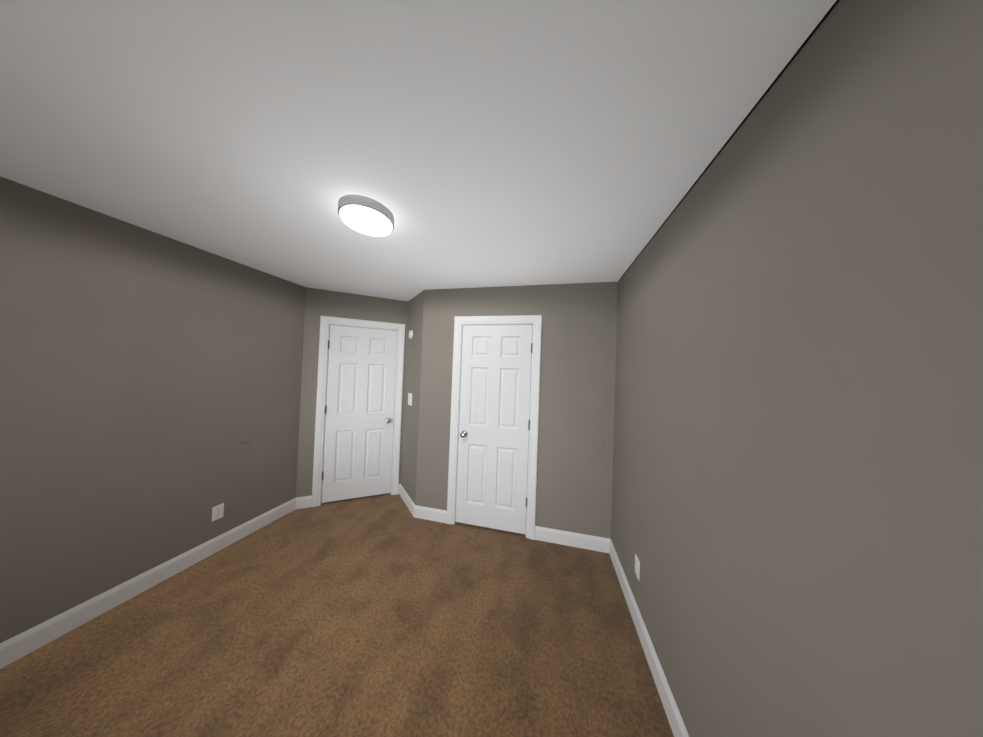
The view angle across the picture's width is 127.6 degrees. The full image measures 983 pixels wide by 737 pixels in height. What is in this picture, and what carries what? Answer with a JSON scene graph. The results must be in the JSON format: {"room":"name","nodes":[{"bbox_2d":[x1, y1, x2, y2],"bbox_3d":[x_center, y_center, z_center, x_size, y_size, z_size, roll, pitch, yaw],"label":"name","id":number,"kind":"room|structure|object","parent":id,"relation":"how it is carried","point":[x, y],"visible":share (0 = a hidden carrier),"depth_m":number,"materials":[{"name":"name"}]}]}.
{"room":"empty bedroom","nodes":[
{"label":"empty bedroom","id":0,"kind":"room"},
{"bbox_2d":[0,176,305,642],"bbox_3d":[-2.504,0.279,1.111,0.100,2.440,3.455,2,-1,13],"label":"wall","id":1,"kind":"structure","parent":0,"point":[148,379],"depth_m":1.54,"materials":[{"name":"beige paint"}]},
{"bbox_2d":[0,497,299,668],"bbox_3d":[-2.493,1.438,1.070,0.014,0.122,3.235,2,-1,13],"label":"baseboard","id":2,"kind":"structure","parent":1,"relation":"attached to","point":[16,647],"depth_m":1.56,"materials":[{"name":"white paint"}]},
{"bbox_2d":[212,503,223,520],"bbox_3d":[-2.276,1.197,2.015,0.008,0.116,0.072,2,-1,13],"label":"outlet","id":3,"kind":"object","parent":1,"relation":"attached to","point":[217,511],"visible":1,"depth_m":2.01,"materials":[{"name":"white plastic"}]},
{"bbox_2d":[239,433,251,443],"bbox_3d":[-2.220,0.634,2.185,0.006,0.092,0.092,2,-1,13],"label":"electrical outlet cover","id":4,"kind":"object","parent":1,"relation":"attached to","point":[245,438],"visible":1,"depth_m":2.18,"materials":[{"name":"beige paint"}]},
{"bbox_2d":[0,493,673,736],"bbox_3d":[-0.800,1.594,1.259,4.043,0.060,5.150,2,-1,13],"label":"floor","id":5,"kind":"structure","parent":0,"point":[385,615],"depth_m":1.36,"materials":[{"name":"carpet"}]},
{"bbox_2d":[296,287,407,497],"bbox_3d":[-1.614,0.339,2.927,1.345,2.440,0.100,2,-1,-23],"label":"wall","id":6,"kind":"structure","parent":0,"point":[319,303],"depth_m":2.72,"materials":[{"name":"beige paint"}]},
{"bbox_2d":[311,316,404,506],"bbox_3d":[-1.571,0.490,2.936,0.904,2.141,0.124,2,-1,-23],"label":"door frame","id":7,"kind":"structure","parent":6,"relation":"attached to","point":[326,322],"depth_m":2.77,"materials":[{"name":"white paint"}]},
{"bbox_2d":[321,325,396,502],"bbox_3d":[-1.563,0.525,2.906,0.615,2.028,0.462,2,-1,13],"label":"entry door","id":8,"kind":"structure","parent":6,"relation":"in","point":[359,422],"depth_m":2.89,"materials":[{"name":"white paint"}]},
{"bbox_2d":[400,290,423,503],"bbox_3d":[-0.947,0.364,2.934,0.100,2.440,0.733,3,-1,-35],"label":"wall","id":9,"kind":"structure","parent":0,"point":[411,413],"depth_m":2.81,"materials":[{"name":"beige paint"}]},
{"bbox_2d":[408,393,411,405],"bbox_3d":[-0.971,0.366,2.870,0.013,0.142,0.135,3,-1,-35],"label":"switch plate","id":10,"kind":"object","parent":9,"relation":"attached to","point":[410,399],"visible":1,"depth_m":2.85,"materials":[{"name":"white plastic"}]},
{"bbox_2d":[409,330,412,338],"bbox_3d":[-0.973,-0.408,2.913,0.026,0.104,0.104,3,-1,-35],"label":"puck","id":11,"kind":"object","parent":9,"relation":"attached to","point":[410,334],"visible":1,"depth_m":2.88,"materials":[{"name":"white plastic"}]},
{"bbox_2d":[398,484,446,522],"bbox_3d":[-0.818,1.526,2.781,0.818,0.122,0.404,2,-1,13],"label":"baseboard","id":12,"kind":"structure","parent":9,"relation":"attached to","point":[428,513],"depth_m":2.56,"materials":[{"name":"white paint"}]},
{"bbox_2d":[0,0,835,300],"bbox_3d":[-0.746,-0.928,1.127,3.543,0.100,4.300,2,-1,13],"label":"ceiling","id":13,"kind":"structure","parent":0,"point":[498,142],"depth_m":0.85,"materials":[{"name":"white paint"}]},
{"bbox_2d":[338,194,393,236],"bbox_3d":[-0.696,-0.836,1.355,0.280,0.072,0.280,2,-1,13],"label":"ceiling light fixture","id":14,"kind":"object","parent":13,"relation":"attached to","point":[365,215],"visible":1,"depth_m":1.28,"materials":[{"name":"white plastic"}]},
{"bbox_2d":[415,282,617,538],"bbox_3d":[0.227,0.399,2.433,2.032,2.440,0.100,2,-1,13],"label":"wall","id":15,"kind":"structure","parent":0,"point":[576,405],"depth_m":2.29,"materials":[{"name":"beige paint"}]},
{"bbox_2d":[455,325,532,533],"bbox_3d":[0.015,0.575,2.409,0.726,2.028,0.106,2,-1,13],"label":"closet door","id":16,"kind":"structure","parent":15,"relation":"in","point":[493,446],"depth_m":2.42,"materials":[{"name":"white paint"}]},
{"bbox_2d":[446,315,541,539],"bbox_3d":[0.024,0.542,2.467,0.898,2.141,0.124,2,-1,13],"label":"door frame","id":17,"kind":"structure","parent":15,"relation":"attached to","point":[535,321],"depth_m":2.39,"materials":[{"name":"white paint"}]},
{"bbox_2d":[535,526,607,552],"bbox_3d":[0.723,1.574,2.235,0.635,0.122,0.014,2,-1,13],"label":"baseboard","id":18,"kind":"structure","parent":15,"relation":"attached to","point":[595,543],"depth_m":2.23,"materials":[{"name":"white paint"}]},
{"bbox_2d":[611,0,982,736],"bbox_3d":[0.777,0.389,0.482,0.104,2.441,3.667,2,-1,13],"label":"wall","id":19,"kind":"structure","parent":0,"point":[797,494],"depth_m":0.55,"materials":[{"name":"beige paint"}]},
{"bbox_2d":[635,554,639,579],"bbox_3d":[0.936,1.277,1.558,0.008,0.116,0.072,2,-1,13],"label":"outlet","id":20,"kind":"object","parent":19,"relation":"attached to","point":[637,566],"visible":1,"depth_m":1.54,"materials":[{"name":"white plastic"}]},
{"bbox_2d":[608,538,688,736],"bbox_3d":[0.680,1.545,0.476,0.014,0.122,3.467,2,-1,13],"label":"baseboard","id":21,"kind":"structure","parent":19,"relation":"attached to","point":[675,720],"depth_m":1.30,"materials":[{"name":"white paint"}]}
]}

